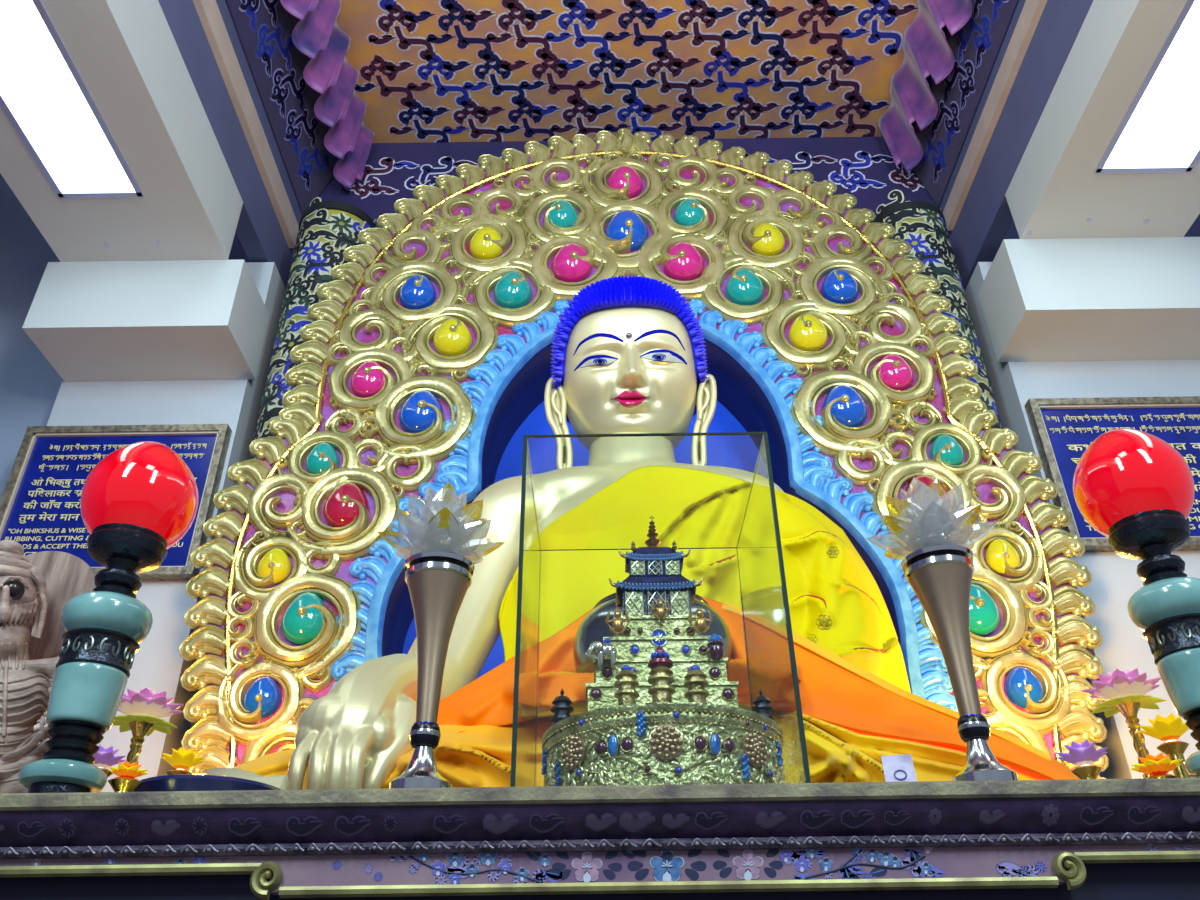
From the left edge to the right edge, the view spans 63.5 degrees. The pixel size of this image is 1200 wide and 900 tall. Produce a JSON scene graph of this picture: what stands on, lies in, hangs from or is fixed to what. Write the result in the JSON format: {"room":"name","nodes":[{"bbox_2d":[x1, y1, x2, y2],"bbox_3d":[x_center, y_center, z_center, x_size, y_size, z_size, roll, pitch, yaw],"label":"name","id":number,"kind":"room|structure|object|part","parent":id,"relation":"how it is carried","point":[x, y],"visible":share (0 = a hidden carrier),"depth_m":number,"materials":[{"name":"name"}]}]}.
{"room":"house of worship","nodes":[
{"label":"house of worship","id":0,"kind":"room"},
{"bbox_2d":[0,173,62,499],"bbox_3d":[-3.297,0.358,4.589,1.397,7.000,0.119,-1,-33,0],"label":"wall","id":1,"kind":"structure","parent":0,"point":[30,385],"depth_m":5.11,"materials":[{"name":"paint"}]},
{"bbox_2d":[34,262,285,791],"bbox_3d":[-2.138,1.171,3.938,0.900,4.904,0.330,-1,-33,0],"label":"wall","id":2,"kind":"structure","parent":0,"point":[158,664],"depth_m":4.58,"materials":[{"name":"white paint"}]},
{"bbox_2d":[0,424,231,580],"bbox_3d":[-2.181,0.222,4.309,0.926,0.762,0.060,-1,-33,0],"label":"wall plaque","id":3,"kind":"object","parent":2,"relation":"attached to","point":[40,510],"visible":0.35,"depth_m":4.36,"materials":[{"name":"blue metal"}]},
{"bbox_3d":[-2.627,0.228,4.309,0.034,0.694,0.060,-1,-32,0],"label":"frame rail","id":4,"kind":"part","parent":3,"relation":"part of","materials":[{"name":"silver metal"}]},
{"bbox_3d":[-2.185,-0.085,4.505,0.926,0.034,0.060,-1,-32,0],"label":"frame rail","id":5,"kind":"part","parent":3,"relation":"part of","materials":[{"name":"silver metal"}]},
{"bbox_3d":[-2.177,0.528,4.114,0.926,0.034,0.060,-1,-32,0],"label":"frame rail","id":6,"kind":"part","parent":3,"relation":"part of","materials":[{"name":"silver metal"}]},
{"bbox_3d":[-1.735,0.216,4.309,0.034,0.694,0.060,-1,-32,0],"label":"frame rail","id":7,"kind":"part","parent":3,"relation":"part of","materials":[{"name":"silver metal"}]},
{"bbox_2d":[22,260,268,381],"bbox_3d":[-2.136,-0.614,4.638,0.924,0.401,0.407,-1,-33,0],"label":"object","id":8,"kind":"structure","parent":2,"relation":"attached to","point":[170,320],"depth_m":4.49,"materials":[{"name":"white paint"}]},
{"bbox_2d":[158,0,301,288],"bbox_3d":[-1.834,-3.127,3.727,0.100,2.080,5.300,-1,-33,0],"label":"wall","id":9,"kind":"structure","parent":0,"point":[260,234],"depth_m":4.73,"materials":[{"name":"paint"}]},
{"bbox_2d":[0,0,143,197],"bbox_3d":[-2.186,-1.867,3.084,0.375,0.056,2.765,-1,-33,0],"label":"ceiling light","id":10,"kind":"object","parent":9,"relation":"attached to","point":[44,96],"visible":0.86,"depth_m":3.87,"materials":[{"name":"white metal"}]},
{"bbox_2d":[0,0,242,261],"bbox_3d":[-2.167,-2.278,2.752,0.789,0.392,4.565,-1,-33,0],"label":"ceiling beam","id":11,"kind":"structure","parent":9,"relation":"attached to","point":[126,53],"depth_m":4.13,"materials":[{"name":"white paint"}]},
{"bbox_2d":[193,0,298,247],"bbox_3d":[-1.785,-2.603,3.333,0.085,0.156,5.200,-1,-33,0],"label":"trim","id":12,"kind":"structure","parent":9,"relation":"attached to","point":[209,14],"depth_m":4.76,"materials":[{"name":"beige paint"}]},
{"bbox_2d":[228,202,1199,261],"bbox_3d":[0.105,0.378,4.691,8.200,7.000,0.120,-1,-33,0],"label":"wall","id":13,"kind":"structure","parent":0,"point":[237,252],"depth_m":5.63,"materials":[{"name":"white paint"}]},
{"bbox_2d":[225,0,1018,227],"bbox_3d":[0.127,-2.348,4.431,3.910,1.127,3.320,-1,-33,0],"label":"canopy","id":14,"kind":"object","parent":13,"relation":"attached to","point":[366,103],"visible":0.78,"depth_m":5.59,"materials":[{"name":"multicoloured"}]},
{"bbox_2d":[937,0,1092,290],"bbox_3d":[2.033,-3.181,3.729,0.100,2.072,5.300,-1,-33,0],"label":"wall","id":15,"kind":"structure","parent":0,"point":[985,218],"depth_m":4.77,"materials":[{"name":"paint"}]},
{"bbox_2d":[943,0,1046,230],"bbox_3d":[1.996,-2.700,3.363,0.085,0.128,5.200,-1,-33,0],"label":"trim","id":16,"kind":"structure","parent":15,"relation":"attached to","point":[1032,10],"depth_m":4.85,"materials":[{"name":"beige paint"}]},
{"bbox_2d":[1005,0,1199,238],"bbox_3d":[2.383,-2.371,2.789,0.780,0.312,4.590,-1,-33,0],"label":"ceiling beam","id":17,"kind":"structure","parent":15,"relation":"attached to","point":[1054,191],"depth_m":4.30,"materials":[{"name":"white paint"}]},
{"bbox_2d":[1094,0,1199,173],"bbox_3d":[2.392,-1.997,3.137,0.430,0.056,2.780,-1,-33,0],"label":"ceiling light","id":18,"kind":"object","parent":15,"relation":"attached to","point":[1159,131],"visible":0.86,"depth_m":4.06,"materials":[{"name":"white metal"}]},
{"bbox_2d":[965,262,1199,778],"bbox_3d":[2.712,1.135,3.920,1.406,4.839,0.330,-1,-33,0],"label":"wall","id":19,"kind":"structure","parent":0,"point":[1115,579],"depth_m":4.57,"materials":[{"name":"white paint"}]},
{"bbox_2d":[978,237,1199,361],"bbox_3d":[2.562,-0.726,4.683,1.257,0.442,0.385,-1,-33,0],"label":"beam","id":20,"kind":"structure","parent":19,"relation":"attached to","point":[1064,299],"depth_m":4.55,"materials":[{"name":"white paint"}]},
{"bbox_2d":[1024,396,1199,551],"bbox_3d":[2.472,0.093,4.352,0.926,0.768,0.060,-1,-33,0],"label":"wall plaque","id":21,"kind":"object","parent":19,"relation":"attached to","point":[1062,429],"visible":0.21,"depth_m":4.46,"materials":[{"name":"blue metal"}]},
{"bbox_3d":[2.026,0.099,4.352,0.034,0.700,0.060,-1,-32,0],"label":"frame rail","id":22,"kind":"part","parent":21,"relation":"part of","materials":[{"name":"silver metal"}]},
{"bbox_3d":[2.468,-0.216,4.549,0.926,0.034,0.060,-1,-32,0],"label":"frame rail","id":23,"kind":"part","parent":21,"relation":"part of","materials":[{"name":"silver metal"}]},
{"bbox_3d":[2.476,0.403,4.155,0.926,0.034,0.060,-1,-32,0],"label":"frame rail","id":24,"kind":"part","parent":21,"relation":"part of","materials":[{"name":"silver metal"}]},
{"bbox_3d":[0.117,1.298,-0.472,8.200,0.100,8.600,-1,-32,0],"label":"floor","id":25,"kind":"structure","parent":0,"visible":0},
{"bbox_2d":[191,197,377,727],"bbox_3d":[-1.385,0.953,3.886,0.412,5.200,0.412,-1,-33,0],"label":"column","id":26,"kind":"structure","parent":25,"relation":"on","point":[326,229],"depth_m":4.83,"materials":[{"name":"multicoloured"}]},
{"bbox_2d":[179,128,1107,778],"bbox_3d":[0.148,0.101,4.262,3.574,4.101,0.540,-1,-33,0],"label":"backplate","id":27,"kind":"object","parent":26,"relation":"attached to","point":[423,373],"visible":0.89,"depth_m":4.24,"materials":[{"name":"paint"}]},
{"bbox_3d":[0.153,0.512,3.793,2.094,2.808,0.050,-1,-32,0],"label":"niche frame","id":28,"kind":"part","parent":27,"relation":"part of","materials":[{"name":"blue paint"}]},
{"bbox_2d":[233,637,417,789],"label":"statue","id":29,"kind":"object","parent":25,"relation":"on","point":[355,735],"depth_m":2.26,"materials":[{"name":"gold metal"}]},
{"bbox_2d":[0,778,1199,899],"bbox_3d":[0.143,1.362,1.265,3.250,1.659,0.600,-1,-33,0],"label":"altar table","id":30,"kind":"object","parent":25,"relation":"on","point":[1072,839],"visible":1,"depth_m":1.45,"materials":[{"name":"paint"}]},
{"bbox_2d":[30,859,41,865],"bbox_3d":[-0.845,0.614,1.452,0.019,0.018,0.002,-1,-33,0],"label":"flower","id":31,"kind":"object","parent":30,"relation":"on","point":[33,862],"depth_m":1.45,"materials":[{"name":"pink paint"}]},
{"bbox_2d":[0,540,95,793],"bbox_3d":[-1.080,0.413,1.819,0.311,0.564,0.270,11,-34,-18],"label":"statue","id":32,"kind":"object","parent":30,"relation":"on","point":[35,588],"visible":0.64,"depth_m":1.82,"materials":[{"name":"beige stone"}]},
{"bbox_2d":[18,441,197,792],"bbox_3d":[-0.854,0.272,1.696,0.198,0.665,0.198,-1,-33,0],"label":"glass lamp","id":33,"kind":"object","parent":30,"relation":"on","point":[140,500],"visible":0.99,"depth_m":1.65,"materials":[{"name":"red glass"}]},
{"bbox_3d":[-0.856,0.082,1.817,0.198,0.215,0.198,-1,-32,0],"label":"red globe","id":34,"kind":"part","parent":33,"relation":"part of","materials":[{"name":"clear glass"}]},
{"bbox_2d":[93,745,125,791],"bbox_3d":[-0.980,0.669,1.871,0.085,0.186,0.085,-13,-35,19],"label":"lamp","id":35,"kind":"object","parent":30,"relation":"on","point":[104,758],"visible":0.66,"depth_m":1.89,"materials":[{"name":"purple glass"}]},
{"bbox_2d":[105,858,115,863],"bbox_3d":[-0.735,0.610,1.454,0.021,0.020,0.002,-1,-32,0],"label":"flower","id":36,"kind":"object","parent":30,"relation":"on","point":[107,860],"depth_m":1.45,"materials":[{"name":"purple paint"}]},
{"bbox_2d":[108,761,147,791],"bbox_3d":[-0.764,0.539,1.560,0.065,0.068,0.065,-1,-33,0],"label":"lamp","id":37,"kind":"object","parent":30,"relation":"on","point":[127,772],"visible":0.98,"depth_m":1.55,"materials":[{"name":"orange plastic"}]},
{"bbox_2d":[112,688,183,763],"bbox_3d":[-0.846,0.559,1.761,0.136,0.250,0.138,-1,-33,0],"label":"lamp","id":38,"kind":"object","parent":30,"relation":"on","point":[143,710],"visible":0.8,"depth_m":1.78,"materials":[{"name":"pink plastic"}]},
{"bbox_3d":[-0.847,0.592,1.740,0.022,0.129,0.022,-1,-32,0],"label":"twisted stem","id":39,"kind":"part","parent":38,"relation":"part of","materials":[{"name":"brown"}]},
{"bbox_2d":[129,720,153,743],"bbox_3d":[-0.848,0.521,1.786,0.048,0.040,0.048,-14,-35,20],"label":"socket","id":40,"kind":"object","parent":38,"relation":"attached to","point":[139,728],"depth_m":1.78,"materials":[{"name":"gold metal"}]},
{"bbox_2d":[175,859,184,863],"bbox_3d":[-0.627,0.618,1.448,0.016,0.016,0.002,-1,-33,0],"label":"flower","id":41,"kind":"object","parent":30,"relation":"on","point":[177,861],"depth_m":1.45,"materials":[{"name":"blue paint"}]},
{"bbox_2d":[161,747,203,774],"bbox_3d":[-0.845,0.695,1.924,0.082,0.197,0.082,-13,-35,19],"label":"lamp","id":42,"kind":"object","parent":30,"relation":"on","point":[181,760],"visible":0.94,"depth_m":1.95,"materials":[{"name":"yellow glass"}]},
{"bbox_2d":[193,856,206,863],"bbox_3d":[-0.599,0.613,1.451,0.021,0.020,0.002,-1,-33,0],"label":"flower","id":43,"kind":"object","parent":30,"relation":"on","point":[196,859],"depth_m":1.45,"materials":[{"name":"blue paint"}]},
{"bbox_2d":[134,774,281,791],"bbox_3d":[-0.683,0.624,1.695,0.270,0.066,0.270,-1,-33,0],"label":"dish","id":44,"kind":"object","parent":30,"relation":"on","point":[180,782],"visible":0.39,"depth_m":1.60,"materials":[{"name":"blue ceramic"}]},
{"bbox_2d":[202,768,291,789],"bbox_3d":[-0.686,0.684,1.864,0.160,0.146,0.093,-1,-33,0],"label":"folded cloth","id":45,"kind":"object","parent":30,"relation":"on","point":[282,782],"visible":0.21,"depth_m":1.87,"materials":[{"name":"beige fabric"}]},
{"bbox_2d":[418,853,429,860],"bbox_3d":[-0.264,0.605,1.453,0.021,0.020,0.002,-1,-33,0],"label":"flower","id":46,"kind":"object","parent":30,"relation":"on","point":[421,856],"depth_m":1.45,"materials":[{"name":"blue paint"}]},
{"bbox_2d":[389,551,474,787],"bbox_3d":[-0.283,0.308,1.656,0.212,0.549,0.212,-7,-33,9],"label":"holder","id":47,"kind":"object","parent":30,"relation":"on","point":[438,582],"visible":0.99,"depth_m":1.63,"materials":[{"name":"silver metal"}]},
{"bbox_3d":[-0.283,0.339,1.636,0.109,0.250,0.109,-1,-32,0],"label":"stem","id":48,"kind":"part","parent":47,"relation":"part of","materials":[{"name":"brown metal"}]},
{"bbox_2d":[404,551,474,587],"bbox_3d":[-0.284,0.216,1.714,0.124,0.041,0.124,-1,-32,0],"label":"cup","id":49,"kind":"object","parent":47,"relation":"on","point":[445,565],"depth_m":1.67,"materials":[{"name":"silver metal"}]},
{"bbox_2d":[431,860,445,875],"bbox_3d":[-0.241,0.622,1.442,0.023,0.022,0.002,-1,-33,0],"label":"flower","id":50,"kind":"object","parent":30,"relation":"on","point":[438,867],"depth_m":1.44,"materials":[{"name":"purple paint"}]},
{"bbox_2d":[449,872,460,883],"bbox_3d":[-0.215,0.633,1.435,0.018,0.018,0.002,-1,-33,0],"label":"flower","id":51,"kind":"object","parent":30,"relation":"on","point":[454,877],"depth_m":1.43,"materials":[{"name":"purple paint"}]},
{"bbox_2d":[447,853,462,866],"bbox_3d":[-0.217,0.610,1.450,0.025,0.025,0.002,-1,-33,0],"label":"flower","id":52,"kind":"object","parent":30,"relation":"on","point":[453,859],"depth_m":1.45,"materials":[{"name":"blue paint"}]},
{"bbox_2d":[465,863,478,876],"bbox_3d":[-0.190,0.624,1.440,0.021,0.020,0.002,-1,-33,0],"label":"flower","id":53,"kind":"object","parent":30,"relation":"on","point":[471,869],"depth_m":1.44,"materials":[{"name":"blue paint"}]},
{"bbox_2d":[479,853,496,865],"bbox_3d":[-0.168,0.607,1.451,0.028,0.027,0.002,-1,-33,0],"label":"flower","id":54,"kind":"object","parent":30,"relation":"on","point":[485,859],"depth_m":1.45,"materials":[{"name":"blue paint"}]},
{"bbox_2d":[498,860,511,873],"bbox_3d":[-0.141,0.620,1.442,0.021,0.020,0.002,-1,-33,0],"label":"flower","id":55,"kind":"object","parent":30,"relation":"on","point":[504,866],"depth_m":1.44,"materials":[{"name":"purple paint"}]},
{"bbox_2d":[515,867,528,880],"bbox_3d":[-0.116,0.628,1.437,0.021,0.020,0.002,-1,-33,0],"label":"flower","id":56,"kind":"object","parent":30,"relation":"on","point":[521,873],"depth_m":1.44,"materials":[{"name":"blue paint"}]},
{"bbox_2d":[539,854,550,865],"bbox_3d":[-0.082,0.612,1.447,0.018,0.018,0.002,-1,-33,0],"label":"flower","id":57,"kind":"object","parent":30,"relation":"on","point":[544,859],"depth_m":1.45,"materials":[{"name":"blue paint"}]},
{"bbox_2d":[552,851,621,881],"bbox_3d":[-0.019,0.618,1.443,0.104,0.048,0.002,-1,-32,0],"label":"flower","id":58,"kind":"object","parent":30,"relation":"on","point":[567,866],"depth_m":1.44,"materials":[{"name":"pink paint"}]},
{"bbox_3d":[0.135,0.732,1.675,3.230,0.015,0.546,-1,-32,0],"label":"moulding","id":59,"kind":"part","parent":30,"relation":"part of","materials":[{"name":"wood"}]},
{"bbox_3d":[0.134,0.700,1.681,3.230,0.045,0.570,-1,-32,0],"label":"cornice","id":60,"kind":"part","parent":30,"relation":"part of","materials":[{"name":"paint"}]},
{"bbox_3d":[0.129,0.584,1.444,3.206,0.012,0.007,-1,-32,0],"label":"carved chain","id":61,"kind":"part","parent":30,"relation":"part of","materials":[{"name":"purple paint"}]},
{"bbox_2d":[510,432,810,786],"bbox_3d":[0.090,0.369,1.852,0.458,0.648,0.480,-1,-33,0],"label":"glass case","id":62,"kind":"object","parent":30,"relation":"on","point":[765,435],"visible":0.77,"depth_m":1.70,"materials":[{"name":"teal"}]},
{"bbox_2d":[541,515,784,785],"bbox_3d":[0.110,0.389,1.842,0.434,0.604,0.437,-1,-33,0],"label":"jewelled reliquary","id":63,"kind":"object","parent":30,"relation":"on","point":[662,706],"visible":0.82,"depth_m":1.64,"materials":[{"name":"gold metal"}]},
{"bbox_3d":[-0.038,0.519,1.591,0.009,0.044,0.100,27,-42,-36],"label":"scroll stem","id":64,"kind":"part","parent":63,"relation":"part of","materials":[{"name":"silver metal"}]},
{"bbox_3d":[0.002,0.463,1.586,0.075,0.051,0.006,-19,-37,26],"label":"scroll stem","id":65,"kind":"part","parent":63,"relation":"part of","materials":[{"name":"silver metal"}]},
{"bbox_3d":[0.006,0.460,1.588,0.109,0.053,0.010,-18,-36,25],"label":"scroll stem","id":66,"kind":"part","parent":63,"relation":"part of","materials":[{"name":"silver metal"}]},
{"bbox_3d":[0.034,0.499,1.545,0.079,0.024,0.007,-13,-34,18],"label":"scroll stem","id":67,"kind":"part","parent":63,"relation":"part of","materials":[{"name":"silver metal"}]},
{"bbox_3d":[0.066,0.294,1.854,0.033,0.049,0.004,-1,-32,0],"label":"window panel","id":68,"kind":"part","parent":63,"relation":"part of","materials":[{"name":"silver metal"}]},
{"bbox_3d":[0.074,0.233,1.904,0.026,0.030,0.004,-1,-32,0],"label":"window panel","id":69,"kind":"part","parent":63,"relation":"part of","materials":[{"name":"silver metal"}]},
{"bbox_3d":[0.108,0.232,1.904,0.026,0.030,0.004,-1,-32,0],"label":"window panel","id":70,"kind":"part","parent":63,"relation":"part of","materials":[{"name":"silver metal"}]},
{"bbox_3d":[0.109,0.294,1.854,0.033,0.049,0.004,-1,-32,0],"label":"window panel","id":71,"kind":"part","parent":63,"relation":"part of","materials":[{"name":"silver metal"}]},
{"bbox_3d":[0.142,0.232,1.904,0.026,0.030,0.004,-1,-32,0],"label":"window panel","id":72,"kind":"part","parent":63,"relation":"part of","materials":[{"name":"silver metal"}]},
{"bbox_3d":[0.152,0.293,1.854,0.033,0.049,0.004,-1,-32,0],"label":"window panel","id":73,"kind":"part","parent":63,"relation":"part of","materials":[{"name":"silver metal"}]},
{"bbox_3d":[0.173,0.494,1.541,0.100,0.041,0.009,9,-34,-15],"label":"scroll stem","id":74,"kind":"part","parent":63,"relation":"part of","materials":[{"name":"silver metal"}]},
{"bbox_2d":[707,634,723,646],"bbox_3d":[0.211,0.349,1.774,0.032,0.024,0.032,-1,-32,0],"label":"gem","id":75,"kind":"object","parent":63,"relation":"on","point":[715,640],"depth_m":1.76,"materials":[{"name":"blue"}]},
{"bbox_2d":[708,645,723,659],"bbox_3d":[0.211,0.369,1.761,0.030,0.024,0.030,-1,-32,0],"label":"gem","id":76,"kind":"object","parent":63,"relation":"on","point":[715,652],"depth_m":1.75,"materials":[{"name":"purple"}]},
{"bbox_3d":[0.212,0.454,1.591,0.148,0.044,0.016,16,-36,-25],"label":"scroll stem","id":77,"kind":"part","parent":63,"relation":"part of","materials":[{"name":"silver metal"}]},
{"bbox_3d":[0.217,0.462,1.585,0.105,0.031,0.010,17,-37,-26],"label":"scroll stem","id":78,"kind":"part","parent":63,"relation":"part of","materials":[{"name":"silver metal"}]},
{"bbox_2d":[627,850,706,880],"bbox_3d":[0.100,0.616,1.443,0.117,0.054,0.002,-1,-32,0],"label":"flower","id":79,"kind":"object","parent":30,"relation":"on","point":[642,865],"depth_m":1.44,"materials":[{"name":"blue paint"}]},
{"bbox_2d":[713,849,782,879],"bbox_3d":[0.220,0.615,1.443,0.104,0.048,0.002,-1,-32,0],"label":"flower","id":80,"kind":"object","parent":30,"relation":"on","point":[728,864],"depth_m":1.44,"materials":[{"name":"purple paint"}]},
{"bbox_2d":[779,849,792,861],"bbox_3d":[0.278,0.605,1.449,0.021,0.020,0.002,-1,-33,0],"label":"flower","id":81,"kind":"object","parent":30,"relation":"on","point":[785,855],"depth_m":1.45,"materials":[{"name":"purple paint"}]},
{"bbox_2d":[794,856,809,871],"bbox_3d":[0.300,0.615,1.442,0.023,0.022,0.002,-1,-33,0],"label":"flower","id":82,"kind":"object","parent":30,"relation":"on","point":[801,863],"depth_m":1.44,"materials":[{"name":"purple paint"}]},
{"bbox_2d":[805,848,818,857],"bbox_3d":[0.318,0.600,1.451,0.021,0.020,0.002,-1,-33,0],"label":"flower","id":83,"kind":"object","parent":30,"relation":"on","point":[809,852],"depth_m":1.45,"materials":[{"name":"blue paint"}]},
{"bbox_2d":[819,857,832,870],"bbox_3d":[0.336,0.615,1.442,0.021,0.020,0.002,-1,-33,0],"label":"flower","id":84,"kind":"object","parent":30,"relation":"on","point":[825,863],"depth_m":1.44,"materials":[{"name":"blue paint"}]},
{"bbox_2d":[852,848,863,854],"bbox_3d":[0.387,0.596,1.453,0.021,0.020,0.002,-1,-33,0],"label":"flower","id":85,"kind":"object","parent":30,"relation":"on","point":[855,851],"depth_m":1.45,"materials":[{"name":"blue paint"}]},
{"bbox_2d":[865,848,878,861],"bbox_3d":[0.406,0.604,1.448,0.021,0.020,0.002,-1,-33,0],"label":"flower","id":86,"kind":"object","parent":30,"relation":"on","point":[871,854],"depth_m":1.45,"materials":[{"name":"blue paint"}]},
{"bbox_2d":[878,850,893,865],"bbox_3d":[0.427,0.608,1.445,0.023,0.022,0.002,-1,-32,0],"label":"flower","id":87,"kind":"object","parent":30,"relation":"on","point":[885,857],"depth_m":1.45,"materials":[{"name":"blue paint"}]},
{"bbox_2d":[890,856,900,866],"bbox_3d":[0.439,0.613,1.442,0.018,0.018,0.002,-1,-33,0],"label":"flower","id":88,"kind":"object","parent":30,"relation":"on","point":[895,861],"depth_m":1.44,"materials":[{"name":"blue paint"}]},
{"bbox_2d":[881,754,916,781],"bbox_3d":[0.502,0.547,1.622,0.051,0.094,0.086,-9,-33,12],"label":"card","id":89,"kind":"object","parent":30,"relation":"on","point":[897,768],"visible":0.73,"depth_m":1.64,"materials":[{"name":"white paper"}]},
{"bbox_2d":[920,862,931,873],"bbox_3d":[0.484,0.619,1.438,0.018,0.018,0.002,-1,-33,0],"label":"flower","id":90,"kind":"object","parent":30,"relation":"on","point":[925,867],"depth_m":1.44,"materials":[{"name":"blue paint"}]},
{"bbox_2d":[923,847,932,853],"bbox_3d":[0.491,0.597,1.452,0.014,0.014,0.002,-1,-33,0],"label":"flower","id":91,"kind":"object","parent":30,"relation":"on","point":[926,850],"depth_m":1.45,"materials":[{"name":"pink paint"}]},
{"bbox_2d":[901,544,1017,780],"bbox_3d":[0.599,0.296,1.656,0.212,0.549,0.212,-22,-38,30],"label":"holder","id":92,"kind":"object","parent":30,"relation":"on","point":[940,575],"visible":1,"depth_m":1.63,"materials":[{"name":"silver metal"}]},
{"bbox_2d":[901,544,973,583],"bbox_3d":[0.598,0.205,1.714,0.124,0.041,0.124,-1,-32,0],"label":"cup","id":93,"kind":"object","parent":92,"relation":"on","point":[923,562],"depth_m":1.67,"materials":[{"name":"silver metal"}]},
{"bbox_3d":[0.599,0.328,1.636,0.109,0.250,0.109,10,-34,-17],"label":"stem","id":94,"kind":"part","parent":92,"relation":"part of","materials":[{"name":"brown metal"}]},
{"bbox_2d":[1056,739,1107,778],"bbox_3d":[0.882,0.596,1.747,0.089,0.134,0.089,-13,-35,19],"label":"lamp","id":95,"kind":"object","parent":30,"relation":"on","point":[1083,755],"visible":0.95,"depth_m":1.75,"materials":[{"name":"purple plastic"}]},
{"bbox_2d":[1081,668,1166,778],"bbox_3d":[0.993,0.538,1.783,0.140,0.270,0.142,-1,-33,0],"label":"lamp","id":96,"kind":"object","parent":30,"relation":"on","point":[1124,692],"visible":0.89,"depth_m":1.80,"materials":[{"name":"pink plastic"}]},
{"bbox_2d":[1116,701,1139,723],"bbox_3d":[0.991,0.492,1.812,0.048,0.040,0.048,13,-35,-20],"label":"socket","id":97,"kind":"object","parent":96,"relation":"attached to","point":[1129,709],"depth_m":1.80,"materials":[{"name":"brown metal"}]},
{"bbox_3d":[0.992,0.571,1.762,0.022,0.147,0.022,-1,-32,0],"label":"twisted stem","id":98,"kind":"part","parent":96,"relation":"part of","materials":[{"name":"brown metal"}]},
{"bbox_2d":[1073,428,1199,777],"bbox_3d":[0.995,0.248,1.696,0.198,0.665,0.198,16,-36,-24],"label":"glass lamp","id":99,"kind":"object","parent":30,"relation":"on","point":[1135,489],"visible":1,"depth_m":1.71,"materials":[{"name":"red glass"}]},
{"bbox_3d":[0.992,0.058,1.817,0.198,0.215,0.198,16,-36,-24],"label":"red globe","id":100,"kind":"part","parent":99,"relation":"part of","materials":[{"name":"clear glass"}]},
{"bbox_2d":[1130,752,1182,777],"bbox_3d":[0.920,0.538,1.594,0.077,0.068,0.077,-13,-35,19],"label":"lamp","id":101,"kind":"object","parent":30,"relation":"on","point":[1158,766],"visible":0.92,"depth_m":1.59,"materials":[{"name":"orange plastic"}]},
{"bbox_2d":[1138,713,1191,777],"bbox_3d":[1.016,0.550,1.704,0.091,0.163,0.091,12,-35,-19],"label":"lamp","id":102,"kind":"object","parent":30,"relation":"on","point":[1169,729],"visible":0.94,"depth_m":1.71,"materials":[{"name":"yellow plastic"}]},
{"bbox_2d":[433,275,804,787],"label":"statue","id":103,"kind":"object","parent":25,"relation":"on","point":[627,355],"depth_m":3.10,"materials":[{"name":"gold metal"}]},
{"bbox_2d":[573,593,732,672],"bbox_3d":[0.137,0.543,2.498,0.412,0.282,0.412,-1,-33,0],"label":"bowl","id":104,"kind":"object","parent":103,"relation":"on","point":[593,627],"visible":0.3,"depth_m":2.42,"materials":[{"name":"silver metal"}]},
{"bbox_2d":[774,483,966,782],"label":"robe","id":105,"kind":"object","parent":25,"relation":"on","point":[858,704],"depth_m":2.59,"materials":[{"name":"yellow fabric"}]},
{"bbox_2d":[871,190,1100,776],"bbox_3d":[1.670,0.913,3.886,0.412,5.200,0.412,-1,-33,0],"label":"column","id":106,"kind":"structure","parent":25,"relation":"on","point":[921,224],"depth_m":4.87,"materials":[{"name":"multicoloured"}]}
]}

